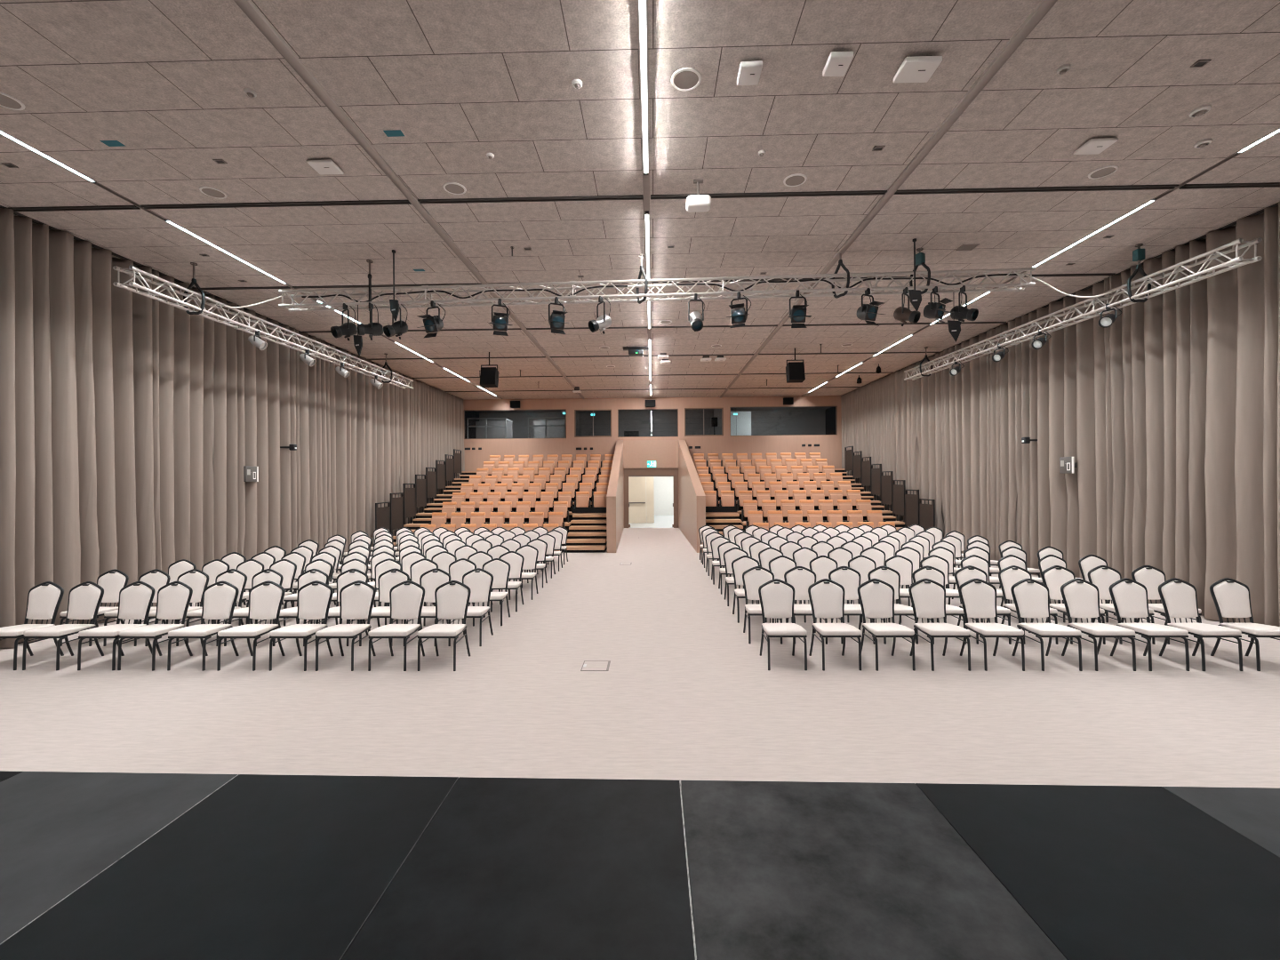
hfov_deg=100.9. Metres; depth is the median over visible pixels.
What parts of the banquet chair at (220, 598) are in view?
leg, seat, seat frame, leg, leg, backrest, frame, leg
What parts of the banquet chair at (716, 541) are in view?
leg, seat, backrest, frame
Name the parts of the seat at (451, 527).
backrest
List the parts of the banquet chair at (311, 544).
backrest, frame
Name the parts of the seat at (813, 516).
backrest, seat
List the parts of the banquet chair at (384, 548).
backrest, frame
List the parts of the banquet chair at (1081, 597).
leg, backrest, frame, leg, leg, seat frame, seat, leg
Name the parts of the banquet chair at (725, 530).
backrest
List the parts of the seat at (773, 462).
backrest, seat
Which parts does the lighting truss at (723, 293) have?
coupler frame, coupler frame, coupler frame, coupler frame, coupler frame, coupler frame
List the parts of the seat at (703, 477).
seat, backrest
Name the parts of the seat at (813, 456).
seat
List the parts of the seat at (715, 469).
seat, backrest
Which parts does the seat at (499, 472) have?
seat, backrest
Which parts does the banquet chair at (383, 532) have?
backrest, frame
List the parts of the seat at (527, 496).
seat, backrest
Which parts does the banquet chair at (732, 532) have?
backrest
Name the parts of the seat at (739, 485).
backrest, seat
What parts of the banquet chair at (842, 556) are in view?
frame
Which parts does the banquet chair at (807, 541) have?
frame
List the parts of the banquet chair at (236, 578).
leg, seat frame, seat, leg, backrest, frame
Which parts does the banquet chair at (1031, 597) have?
leg, frame, backrest, leg, leg, seat, seat frame, leg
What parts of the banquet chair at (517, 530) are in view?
backrest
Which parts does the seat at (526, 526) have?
backrest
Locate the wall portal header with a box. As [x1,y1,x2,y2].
[623,440,678,468]
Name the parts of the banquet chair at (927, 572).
frame, backrest, seat, seat frame, leg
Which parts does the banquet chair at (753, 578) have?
leg, leg, seat, seat frame, backrest, frame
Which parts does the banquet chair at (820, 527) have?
backrest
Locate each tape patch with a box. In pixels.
[99,140,125,146]
[383,129,404,136]
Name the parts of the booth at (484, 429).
post, post, rail, rail, panel, post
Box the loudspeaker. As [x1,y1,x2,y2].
[711,416,717,434]
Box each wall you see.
[463,395,841,494]
[576,411,579,436]
[606,440,623,552]
[653,476,673,515]
[678,440,705,552]
[713,408,721,434]
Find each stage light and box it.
[248,330,267,350]
[299,349,316,366]
[330,303,357,340]
[335,362,350,377]
[357,302,383,340]
[369,375,383,389]
[383,304,407,339]
[416,300,445,337]
[489,298,512,335]
[548,296,568,334]
[588,296,611,334]
[688,293,704,331]
[726,291,751,327]
[788,289,811,327]
[856,288,884,326]
[893,287,920,326]
[923,286,954,323]
[949,285,978,325]
[949,360,964,375]
[992,344,1008,361]
[1032,328,1051,349]
[1098,303,1122,327]
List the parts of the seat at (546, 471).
seat, backrest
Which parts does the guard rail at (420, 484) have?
post, infill panel, post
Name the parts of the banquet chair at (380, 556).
seat, backrest, frame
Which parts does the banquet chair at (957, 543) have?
backrest, seat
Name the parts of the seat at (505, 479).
seat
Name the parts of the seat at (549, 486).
seat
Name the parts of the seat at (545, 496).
seat, backrest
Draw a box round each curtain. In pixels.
[0,205,464,647]
[840,200,1279,626]
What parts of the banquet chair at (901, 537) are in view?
frame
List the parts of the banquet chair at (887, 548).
frame, backrest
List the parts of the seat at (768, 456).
seat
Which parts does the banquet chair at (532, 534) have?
backrest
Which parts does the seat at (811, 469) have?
backrest, seat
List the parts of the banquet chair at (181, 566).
backrest, frame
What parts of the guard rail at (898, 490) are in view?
post, infill panel, post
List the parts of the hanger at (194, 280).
drop rod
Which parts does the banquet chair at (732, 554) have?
leg, leg, seat, backrest, frame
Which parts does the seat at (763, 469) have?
backrest, seat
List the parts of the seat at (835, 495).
backrest, seat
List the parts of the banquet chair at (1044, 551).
frame, backrest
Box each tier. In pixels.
[403,521,571,532]
[416,507,606,522]
[426,501,594,511]
[436,494,591,502]
[445,485,596,492]
[454,477,599,485]
[461,470,600,477]
[705,506,892,520]
[710,468,844,476]
[712,475,852,482]
[714,483,861,490]
[718,491,871,501]
[718,500,880,510]
[741,520,904,530]
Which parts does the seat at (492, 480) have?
seat, backrest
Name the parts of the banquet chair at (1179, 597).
leg, frame, backrest, leg, leg, seat frame, seat, leg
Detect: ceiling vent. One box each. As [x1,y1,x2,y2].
[1,162,18,167]
[212,159,227,164]
[872,145,885,151]
[955,243,979,250]
[1190,59,1211,67]
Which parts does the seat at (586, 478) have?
seat, backrest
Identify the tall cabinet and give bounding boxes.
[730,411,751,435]
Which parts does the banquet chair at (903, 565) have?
frame, backrest, seat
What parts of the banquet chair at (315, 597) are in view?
leg, seat, seat frame, leg, leg, backrest, frame, leg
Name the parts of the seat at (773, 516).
backrest, seat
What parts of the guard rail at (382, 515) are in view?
post, infill panel, post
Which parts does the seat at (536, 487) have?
seat, backrest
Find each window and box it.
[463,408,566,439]
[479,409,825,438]
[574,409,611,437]
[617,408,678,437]
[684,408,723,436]
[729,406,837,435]
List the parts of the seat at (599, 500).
seat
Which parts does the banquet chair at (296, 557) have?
backrest, frame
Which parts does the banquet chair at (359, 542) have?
backrest, frame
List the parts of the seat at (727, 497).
backrest, seat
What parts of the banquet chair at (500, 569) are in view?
backrest, frame, seat, leg, leg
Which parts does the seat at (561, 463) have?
seat, backrest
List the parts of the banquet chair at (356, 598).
leg, leg, seat, seat frame, leg, backrest, frame, leg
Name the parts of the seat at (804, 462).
seat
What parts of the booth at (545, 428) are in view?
post, post, rail, rail, panel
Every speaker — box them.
[0,91,25,110]
[199,185,227,199]
[442,182,466,194]
[480,352,499,387]
[509,400,519,407]
[599,346,609,349]
[645,400,655,407]
[658,320,671,324]
[671,67,701,91]
[711,344,721,347]
[783,173,807,186]
[783,397,793,405]
[785,348,805,383]
[840,343,852,346]
[856,375,861,383]
[875,363,881,373]
[1088,165,1118,179]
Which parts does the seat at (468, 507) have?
seat, backrest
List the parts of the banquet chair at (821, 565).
frame, backrest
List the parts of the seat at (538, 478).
seat, backrest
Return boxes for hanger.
[183,262,205,314]
[366,259,373,311]
[380,353,392,383]
[636,253,647,303]
[831,249,849,298]
[909,248,930,294]
[920,346,932,375]
[1127,243,1151,302]
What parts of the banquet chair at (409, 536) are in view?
backrest, frame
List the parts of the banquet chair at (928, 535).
frame, backrest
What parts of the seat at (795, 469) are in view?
seat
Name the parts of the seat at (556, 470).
seat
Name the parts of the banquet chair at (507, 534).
frame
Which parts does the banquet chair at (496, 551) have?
backrest, frame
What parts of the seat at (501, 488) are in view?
seat, backrest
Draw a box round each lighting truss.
[112,265,413,389]
[278,267,1035,311]
[904,237,1262,380]
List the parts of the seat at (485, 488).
seat, backrest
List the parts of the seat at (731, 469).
backrest, seat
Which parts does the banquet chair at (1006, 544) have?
frame, backrest, seat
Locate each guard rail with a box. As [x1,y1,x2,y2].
[375,501,390,532]
[390,492,403,534]
[402,483,415,524]
[415,474,426,513]
[425,467,436,503]
[435,459,445,494]
[445,454,454,486]
[453,448,461,478]
[844,446,853,475]
[852,450,862,483]
[861,456,871,491]
[871,464,881,501]
[880,471,893,511]
[892,480,905,522]
[904,489,919,527]
[919,498,935,530]
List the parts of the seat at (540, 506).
seat, backrest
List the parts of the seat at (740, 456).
backrest, seat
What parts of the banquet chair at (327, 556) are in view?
seat, backrest, frame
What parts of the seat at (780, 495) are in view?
backrest, seat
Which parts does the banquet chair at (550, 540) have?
frame, backrest, seat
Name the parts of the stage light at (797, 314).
barn door, barn door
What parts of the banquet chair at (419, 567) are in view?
backrest, frame, leg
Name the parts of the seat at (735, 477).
seat, backrest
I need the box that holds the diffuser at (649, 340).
[648,339,650,365]
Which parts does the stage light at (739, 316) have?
barn door, barn door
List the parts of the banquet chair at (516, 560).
leg, seat frame, backrest, frame, seat, leg, leg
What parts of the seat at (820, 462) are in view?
seat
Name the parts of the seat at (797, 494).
backrest, seat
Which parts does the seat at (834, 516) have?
backrest, seat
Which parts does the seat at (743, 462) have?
seat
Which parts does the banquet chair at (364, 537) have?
backrest, frame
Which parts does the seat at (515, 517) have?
seat, backrest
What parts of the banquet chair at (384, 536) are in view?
backrest, frame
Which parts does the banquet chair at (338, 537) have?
backrest, frame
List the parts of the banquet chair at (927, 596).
leg, frame, backrest, leg, seat frame, seat, leg, leg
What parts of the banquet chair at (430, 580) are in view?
seat, seat frame, backrest, frame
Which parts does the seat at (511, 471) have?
seat, backrest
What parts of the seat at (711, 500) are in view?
seat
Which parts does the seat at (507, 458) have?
seat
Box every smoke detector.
[243,88,256,97]
[486,152,494,159]
[571,79,582,88]
[758,149,765,156]
[1056,64,1070,74]
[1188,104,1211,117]
[1193,138,1212,148]
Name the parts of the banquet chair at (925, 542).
frame, backrest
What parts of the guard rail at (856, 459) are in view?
post, infill panel, post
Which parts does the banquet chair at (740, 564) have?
leg, leg, seat, frame, backrest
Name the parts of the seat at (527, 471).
seat, backrest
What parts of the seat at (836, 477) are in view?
backrest, seat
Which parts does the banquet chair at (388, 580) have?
leg, seat, seat frame, backrest, frame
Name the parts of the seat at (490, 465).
seat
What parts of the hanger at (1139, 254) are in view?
motor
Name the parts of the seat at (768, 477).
seat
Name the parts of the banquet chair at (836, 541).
frame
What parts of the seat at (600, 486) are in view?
seat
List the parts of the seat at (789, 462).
seat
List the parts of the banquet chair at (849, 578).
frame, backrest, seat, seat frame, leg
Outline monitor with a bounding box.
[624,431,639,436]
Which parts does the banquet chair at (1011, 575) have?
frame, backrest, leg, seat, seat frame, leg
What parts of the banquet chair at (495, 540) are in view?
frame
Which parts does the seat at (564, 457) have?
seat, backrest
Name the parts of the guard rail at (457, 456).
infill panel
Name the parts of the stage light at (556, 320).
barn door, barn door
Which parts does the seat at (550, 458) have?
seat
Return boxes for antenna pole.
[353,304,362,355]
[389,249,399,320]
[908,238,921,311]
[947,292,960,342]
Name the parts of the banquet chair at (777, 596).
leg, leg, frame, backrest, seat, seat frame, leg, leg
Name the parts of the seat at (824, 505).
backrest, seat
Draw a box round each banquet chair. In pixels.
[0,581,63,670]
[22,581,103,670]
[59,568,128,646]
[77,581,155,670]
[103,568,170,646]
[117,581,192,671]
[138,559,196,623]
[144,568,208,646]
[167,580,239,671]
[174,559,229,623]
[185,568,247,646]
[197,552,246,606]
[211,559,263,625]
[216,580,285,671]
[224,568,283,646]
[243,545,286,591]
[244,552,275,591]
[246,559,296,623]
[269,580,333,671]
[272,568,328,646]
[280,552,305,608]
[283,559,332,626]
[290,545,313,593]
[292,552,335,606]
[297,539,319,572]
[315,568,367,646]
[315,580,375,671]
[318,545,341,578]
[321,558,367,623]
[324,539,344,565]
[327,534,346,578]
[328,551,367,589]
[332,545,370,592]
[335,539,369,583]
[339,530,368,571]
[341,534,372,571]
[358,558,402,624]
[359,568,409,646]
[367,544,395,581]
[368,534,393,561]
[368,539,393,581]
[368,551,395,606]
[368,580,424,671]
[369,530,392,556]
[370,527,389,551]
[386,551,426,606]
[393,527,412,557]
[394,530,415,557]
[395,534,418,561]
[397,558,438,625]
[399,539,419,551]
[399,544,422,580]
[403,568,451,646]
[414,527,430,537]
[417,530,434,554]
[417,580,471,671]
[421,534,439,553]
[423,538,443,555]
[424,544,447,559]
[431,551,456,604]
[432,527,448,536]
[439,530,456,542]
[442,534,462,547]
[445,538,466,554]
[448,558,476,604]
[448,568,493,646]
[454,527,471,535]
[454,544,477,559]
[457,530,474,543]
[465,534,484,545]
[467,551,493,604]
[471,538,492,552]
[472,558,510,626]
[473,527,489,534]
[478,529,495,539]
[485,534,503,546]
[487,544,510,591]
[490,527,505,535]
[490,551,524,612]
[498,529,515,541]
[500,538,520,581]
[508,544,538,599]
[509,526,525,535]
[512,533,530,572]
[521,538,547,588]
[522,529,539,563]
[532,526,548,563]
[532,533,555,578]
[540,529,562,571]
[547,526,567,564]
[698,525,718,562]
[701,528,719,567]
[704,531,727,575]
[710,536,730,584]
[717,541,743,594]
[722,524,737,539]
[723,547,753,606]
[727,527,744,543]
[731,555,767,623]
[734,531,752,549]
[740,536,760,566]
[742,566,782,644]
[744,524,759,535]
[749,541,771,565]
[752,527,768,540]
[758,547,783,570]
[758,578,807,670]
[760,531,778,543]
[768,524,783,534]
[768,536,788,550]
[768,555,806,623]
[776,527,793,538]
[779,541,802,559]
[784,566,827,644]
[785,531,804,543]
[791,524,806,533]
[792,546,817,604]
[797,536,817,548]
[800,527,818,536]
[808,578,861,671]
[809,555,848,623]
[810,540,833,556]
[811,531,831,542]
[812,524,827,531]
[822,527,839,536]
[825,536,847,548]
[827,546,852,567]
[828,566,875,644]
[834,524,850,532]
[836,531,855,541]
[840,540,863,558]
[847,527,864,537]
[848,555,890,623]
[851,536,871,549]
[857,524,872,532]
[857,578,915,671]
[859,546,897,603]
[860,530,879,545]
[867,565,918,644]
[870,527,887,539]
[872,540,907,588]
[879,535,900,551]
[880,524,896,534]
[884,554,929,622]
[887,530,906,549]
[895,546,920,606]
[896,526,914,542]
[900,540,924,588]
[908,523,924,535]
[908,535,929,567]
[908,578,970,671]
[912,565,966,644]
[915,530,935,558]
[920,554,959,622]
[925,526,943,543]
[928,546,956,599]
[931,540,960,588]
[940,535,961,565]
[944,530,965,567]
[954,565,1011,644]
[958,578,1024,671]
[960,554,1010,623]
[963,546,1007,603]
[966,540,999,575]
[967,535,998,565]
[997,554,1026,623]
[998,540,1039,588]
[998,565,1058,644]
[1000,546,1042,583]
[1010,578,1082,671]
[1036,545,1082,603]
[1037,554,1092,622]
[1041,565,1105,644]
[1060,577,1135,671]
[1078,554,1135,623]
[1087,565,1155,644]
[1109,577,1189,671]
[1131,565,1202,644]
[1158,577,1243,671]
[1209,577,1279,671]
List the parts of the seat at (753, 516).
backrest, seat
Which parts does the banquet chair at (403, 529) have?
backrest, frame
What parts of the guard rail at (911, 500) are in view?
post, infill panel, post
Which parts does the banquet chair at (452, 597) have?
leg, leg, seat, seat frame, backrest, frame, leg, leg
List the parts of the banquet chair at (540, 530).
backrest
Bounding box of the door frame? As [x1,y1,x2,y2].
[624,467,678,527]
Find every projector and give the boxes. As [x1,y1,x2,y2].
[623,346,648,356]
[685,179,711,212]
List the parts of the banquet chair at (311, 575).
leg, seat frame, seat, backrest, frame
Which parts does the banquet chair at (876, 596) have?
leg, leg, backrest, frame, seat, seat frame, leg, leg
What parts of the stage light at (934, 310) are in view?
barn door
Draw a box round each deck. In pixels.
[0,770,22,782]
[0,771,239,944]
[0,774,458,959]
[341,776,696,959]
[680,780,1067,959]
[915,783,1279,959]
[1162,786,1279,857]
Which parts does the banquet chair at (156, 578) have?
leg, seat frame, seat, leg, backrest, frame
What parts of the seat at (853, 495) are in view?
backrest, seat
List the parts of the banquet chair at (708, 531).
backrest, frame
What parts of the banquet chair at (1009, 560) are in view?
frame, backrest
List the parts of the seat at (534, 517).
seat, backrest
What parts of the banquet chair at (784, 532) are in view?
frame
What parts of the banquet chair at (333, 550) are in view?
backrest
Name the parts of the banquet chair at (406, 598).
leg, leg, seat, seat frame, leg, backrest, frame, leg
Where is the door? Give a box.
[628,476,654,523]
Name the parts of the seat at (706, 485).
seat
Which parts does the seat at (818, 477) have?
backrest, seat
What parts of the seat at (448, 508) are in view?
seat, backrest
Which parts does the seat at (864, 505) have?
backrest, seat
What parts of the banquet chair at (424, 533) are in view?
backrest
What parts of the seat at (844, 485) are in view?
backrest, seat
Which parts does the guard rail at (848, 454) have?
post, infill panel, post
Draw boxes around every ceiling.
[0,0,1279,399]
[473,407,831,413]
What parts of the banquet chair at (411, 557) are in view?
backrest, frame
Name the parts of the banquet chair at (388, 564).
seat, backrest, frame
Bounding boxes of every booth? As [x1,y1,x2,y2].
[466,417,512,439]
[528,416,565,438]
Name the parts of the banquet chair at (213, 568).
backrest, frame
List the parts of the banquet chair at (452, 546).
frame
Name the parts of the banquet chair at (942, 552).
backrest, frame, seat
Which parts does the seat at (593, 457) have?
seat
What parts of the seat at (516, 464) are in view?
seat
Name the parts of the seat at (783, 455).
seat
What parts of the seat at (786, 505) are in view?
backrest, seat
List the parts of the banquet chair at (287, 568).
seat, backrest, frame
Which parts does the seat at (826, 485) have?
backrest, seat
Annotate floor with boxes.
[0,515,1279,788]
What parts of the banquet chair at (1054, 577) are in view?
frame, backrest, seat, seat frame, leg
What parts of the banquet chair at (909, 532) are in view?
frame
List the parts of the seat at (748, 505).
backrest, seat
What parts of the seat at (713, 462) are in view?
seat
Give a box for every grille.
[0,94,21,108]
[201,188,224,197]
[445,184,463,193]
[480,368,495,383]
[660,320,670,323]
[673,71,698,88]
[783,398,792,403]
[785,176,804,185]
[789,362,804,378]
[1090,167,1115,177]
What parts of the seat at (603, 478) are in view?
seat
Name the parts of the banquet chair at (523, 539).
backrest, frame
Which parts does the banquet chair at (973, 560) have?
frame, backrest, seat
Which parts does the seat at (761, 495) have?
backrest, seat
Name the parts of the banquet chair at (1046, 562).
frame, backrest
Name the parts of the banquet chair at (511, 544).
backrest, frame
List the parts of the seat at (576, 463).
seat, backrest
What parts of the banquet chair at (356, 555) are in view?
seat, backrest, frame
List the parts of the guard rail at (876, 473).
infill panel, post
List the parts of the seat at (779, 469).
backrest, seat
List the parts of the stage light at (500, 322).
barn door, barn door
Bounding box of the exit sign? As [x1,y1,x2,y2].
[647,460,655,467]
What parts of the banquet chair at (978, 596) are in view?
leg, frame, backrest, leg, seat frame, seat, leg, leg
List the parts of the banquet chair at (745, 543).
backrest, frame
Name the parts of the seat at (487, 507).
seat, backrest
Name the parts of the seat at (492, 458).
seat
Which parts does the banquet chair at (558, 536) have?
seat, backrest, frame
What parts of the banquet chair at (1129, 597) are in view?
leg, frame, backrest, leg, leg, seat frame, seat, leg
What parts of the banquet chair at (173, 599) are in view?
leg, seat, seat frame, leg, leg, backrest, frame, leg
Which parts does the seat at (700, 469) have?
seat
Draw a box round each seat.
[420,524,435,532]
[428,512,447,528]
[439,502,458,518]
[440,524,455,532]
[448,492,466,508]
[448,512,467,528]
[458,501,476,518]
[460,483,473,498]
[461,523,476,532]
[466,492,483,507]
[467,512,487,528]
[468,475,481,489]
[476,468,487,481]
[476,501,495,518]
[477,483,492,498]
[481,523,496,531]
[483,461,495,474]
[485,475,497,489]
[487,492,500,507]
[487,512,506,527]
[489,455,500,467]
[491,468,503,481]
[493,483,507,498]
[495,501,513,518]
[497,461,509,474]
[501,475,513,489]
[502,523,517,530]
[504,455,514,467]
[504,491,518,507]
[506,512,526,527]
[507,467,519,481]
[511,483,524,497]
[512,461,524,474]
[513,501,532,518]
[517,475,529,489]
[518,455,528,467]
[521,491,537,507]
[522,467,535,481]
[522,523,537,531]
[526,512,545,527]
[528,461,539,473]
[528,482,541,497]
[532,455,543,467]
[532,501,551,518]
[533,474,545,489]
[538,467,550,481]
[538,491,555,507]
[543,461,553,473]
[543,523,558,531]
[545,482,558,497]
[545,512,565,527]
[546,454,558,467]
[550,474,562,491]
[551,501,568,522]
[553,467,566,482]
[556,491,573,507]
[558,460,569,474]
[561,454,573,467]
[562,482,575,500]
[566,474,579,491]
[569,467,582,482]
[573,460,584,474]
[574,491,591,507]
[576,454,587,467]
[579,482,593,500]
[582,474,595,491]
[584,467,598,482]
[587,460,599,474]
[590,454,602,467]
[592,491,607,507]
[596,482,608,491]
[599,474,609,482]
[600,467,611,474]
[602,460,612,467]
[604,454,614,460]
[692,453,703,465]
[695,459,705,471]
[696,466,708,475]
[698,473,711,482]
[701,481,713,490]
[704,490,718,506]
[706,453,718,466]
[708,459,720,473]
[711,466,724,481]
[713,473,727,490]
[716,481,730,499]
[719,490,736,506]
[720,453,733,466]
[723,459,735,473]
[727,466,739,481]
[730,473,743,490]
[734,481,747,499]
[736,453,747,466]
[736,490,754,511]
[739,459,751,473]
[741,500,759,521]
[743,465,755,480]
[745,511,765,527]
[747,473,759,487]
[751,453,761,465]
[752,481,765,496]
[752,522,768,530]
[754,459,766,472]
[754,490,770,506]
[759,465,771,479]
[760,499,778,516]
[763,473,776,487]
[765,453,776,465]
[765,510,785,527]
[768,481,783,496]
[769,459,781,472]
[774,489,788,505]
[774,522,789,527]
[775,465,787,479]
[778,499,797,516]
[780,452,791,465]
[780,472,792,487]
[784,458,797,471]
[785,480,799,496]
[785,510,805,527]
[791,465,802,479]
[792,489,806,505]
[794,452,806,465]
[794,522,810,527]
[796,472,809,487]
[797,499,816,516]
[800,458,812,471]
[803,480,816,496]
[805,510,825,527]
[806,465,818,479]
[808,452,820,465]
[810,489,825,505]
[813,472,825,487]
[815,458,827,471]
[815,521,831,527]
[816,499,835,516]
[820,480,833,495]
[822,465,834,479]
[824,510,845,527]
[826,489,844,505]
[829,472,842,487]
[835,499,855,516]
[836,521,852,527]
[837,480,851,495]
[844,489,863,505]
[845,510,865,527]
[855,499,873,516]
[857,521,873,528]
[864,510,886,527]
[878,521,895,527]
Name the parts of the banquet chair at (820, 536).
frame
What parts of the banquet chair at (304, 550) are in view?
backrest, frame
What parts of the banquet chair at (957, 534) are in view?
frame, backrest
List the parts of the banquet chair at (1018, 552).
backrest, frame, seat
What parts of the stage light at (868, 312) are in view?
barn door, barn door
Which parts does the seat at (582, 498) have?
seat, backrest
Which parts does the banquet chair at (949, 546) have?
frame, backrest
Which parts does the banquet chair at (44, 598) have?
seat frame, leg, seat, leg, backrest, frame, leg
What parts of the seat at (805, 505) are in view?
backrest, seat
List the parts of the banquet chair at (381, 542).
backrest, frame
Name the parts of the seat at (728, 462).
seat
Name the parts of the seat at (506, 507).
seat, backrest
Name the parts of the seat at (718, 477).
backrest, seat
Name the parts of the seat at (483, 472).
seat, backrest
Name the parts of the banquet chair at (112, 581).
leg, seat frame, seat, leg, backrest, frame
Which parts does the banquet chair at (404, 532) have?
backrest, frame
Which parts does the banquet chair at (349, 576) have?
seat, leg, backrest, frame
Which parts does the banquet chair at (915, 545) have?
backrest, frame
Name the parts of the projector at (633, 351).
ceiling plate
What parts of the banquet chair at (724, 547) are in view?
seat, backrest, frame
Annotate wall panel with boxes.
[243,465,258,481]
[1059,456,1077,473]
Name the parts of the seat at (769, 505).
backrest, seat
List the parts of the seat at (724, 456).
backrest, seat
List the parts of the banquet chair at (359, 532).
backrest, frame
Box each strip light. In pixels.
[0,131,96,183]
[164,218,287,284]
[315,299,359,323]
[395,342,433,362]
[638,0,648,175]
[644,210,649,279]
[647,296,650,328]
[648,338,651,365]
[649,366,651,380]
[872,334,912,356]
[930,291,990,324]
[1032,198,1156,267]
[1234,128,1279,154]
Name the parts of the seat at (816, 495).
backrest, seat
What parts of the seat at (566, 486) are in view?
seat, backrest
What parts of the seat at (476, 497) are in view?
seat, backrest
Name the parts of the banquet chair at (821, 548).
frame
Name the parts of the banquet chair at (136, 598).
leg, seat frame, seat, leg, leg, backrest, frame, leg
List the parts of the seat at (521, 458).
seat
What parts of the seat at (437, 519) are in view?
seat, backrest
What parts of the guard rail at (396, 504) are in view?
post, infill panel, post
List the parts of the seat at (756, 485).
backrest, seat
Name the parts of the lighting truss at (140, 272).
coupler frame, coupler frame, coupler frame, coupler frame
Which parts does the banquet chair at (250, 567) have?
seat, backrest, frame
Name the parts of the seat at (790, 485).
backrest, seat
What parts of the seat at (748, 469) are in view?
backrest, seat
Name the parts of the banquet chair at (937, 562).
backrest, frame, seat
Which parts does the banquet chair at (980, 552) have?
backrest, frame, seat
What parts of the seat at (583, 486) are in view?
seat, backrest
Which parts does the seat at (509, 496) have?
seat, backrest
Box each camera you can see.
[280,444,296,450]
[1021,436,1037,443]
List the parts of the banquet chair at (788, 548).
frame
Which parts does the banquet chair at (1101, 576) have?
frame, backrest, leg, seat, seat frame, leg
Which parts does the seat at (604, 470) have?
seat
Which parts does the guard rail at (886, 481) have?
post, infill panel, post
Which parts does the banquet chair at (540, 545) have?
frame, backrest, seat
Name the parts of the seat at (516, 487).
seat, backrest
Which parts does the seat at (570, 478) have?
seat, backrest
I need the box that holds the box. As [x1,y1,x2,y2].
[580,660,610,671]
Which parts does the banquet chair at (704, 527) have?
backrest, frame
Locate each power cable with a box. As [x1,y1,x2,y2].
[222,294,287,308]
[301,285,627,302]
[675,273,1017,291]
[1024,273,1115,297]
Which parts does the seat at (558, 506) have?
seat, backrest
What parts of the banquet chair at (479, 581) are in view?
leg, backrest, frame, seat, seat frame, leg, leg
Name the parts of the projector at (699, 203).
ceiling plate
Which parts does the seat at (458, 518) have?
seat, backrest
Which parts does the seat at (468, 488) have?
seat, backrest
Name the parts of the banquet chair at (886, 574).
frame, leg, backrest, seat, seat frame, leg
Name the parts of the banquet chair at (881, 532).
frame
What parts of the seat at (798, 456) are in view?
seat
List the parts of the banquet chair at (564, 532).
frame, backrest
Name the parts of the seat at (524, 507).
seat, backrest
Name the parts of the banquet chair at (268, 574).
leg, seat frame, seat, backrest, frame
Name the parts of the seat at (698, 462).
seat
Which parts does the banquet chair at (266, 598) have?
leg, seat, seat frame, leg, leg, backrest, frame, leg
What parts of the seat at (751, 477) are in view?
seat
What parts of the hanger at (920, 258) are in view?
motor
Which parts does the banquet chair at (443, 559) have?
backrest, frame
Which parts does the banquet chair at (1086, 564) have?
frame, backrest, leg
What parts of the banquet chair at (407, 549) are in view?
backrest, frame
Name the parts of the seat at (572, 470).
seat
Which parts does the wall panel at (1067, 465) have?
plate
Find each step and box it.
[412,518,431,523]
[424,507,441,512]
[433,498,451,503]
[443,489,460,494]
[451,481,468,486]
[459,474,476,478]
[564,544,607,552]
[566,538,607,545]
[567,531,607,538]
[568,525,606,532]
[570,519,606,525]
[572,513,606,519]
[705,512,739,519]
[705,519,741,525]
[710,525,743,531]
[834,472,847,475]
[842,479,855,483]
[851,487,863,491]
[861,496,873,500]
[871,505,884,510]
[882,515,895,520]
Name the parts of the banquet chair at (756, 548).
frame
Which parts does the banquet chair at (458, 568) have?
backrest, frame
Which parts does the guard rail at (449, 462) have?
post, infill panel, post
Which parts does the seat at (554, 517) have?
seat, backrest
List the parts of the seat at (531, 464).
seat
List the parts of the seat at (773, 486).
backrest, seat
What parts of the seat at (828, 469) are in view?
seat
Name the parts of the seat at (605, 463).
seat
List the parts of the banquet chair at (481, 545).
frame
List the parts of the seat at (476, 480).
seat, backrest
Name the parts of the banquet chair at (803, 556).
backrest, frame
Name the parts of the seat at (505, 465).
seat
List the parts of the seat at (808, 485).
backrest, seat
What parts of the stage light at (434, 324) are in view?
barn door, barn door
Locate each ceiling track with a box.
[0,130,502,399]
[8,182,1279,211]
[200,272,1115,289]
[233,0,584,399]
[302,321,1006,333]
[368,352,938,359]
[412,372,891,378]
[444,386,859,391]
[637,0,651,398]
[719,0,1057,398]
[800,128,1279,396]
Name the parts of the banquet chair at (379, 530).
backrest, frame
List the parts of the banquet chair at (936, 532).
frame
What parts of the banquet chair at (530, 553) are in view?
seat frame, backrest, frame, seat, leg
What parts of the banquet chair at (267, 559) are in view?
backrest, frame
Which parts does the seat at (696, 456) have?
seat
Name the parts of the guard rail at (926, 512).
post, infill panel, post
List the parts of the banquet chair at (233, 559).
backrest, frame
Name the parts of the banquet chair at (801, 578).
backrest, frame, seat, seat frame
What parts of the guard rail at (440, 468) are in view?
post, infill panel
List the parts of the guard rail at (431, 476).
post, infill panel, post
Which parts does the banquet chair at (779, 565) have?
frame, backrest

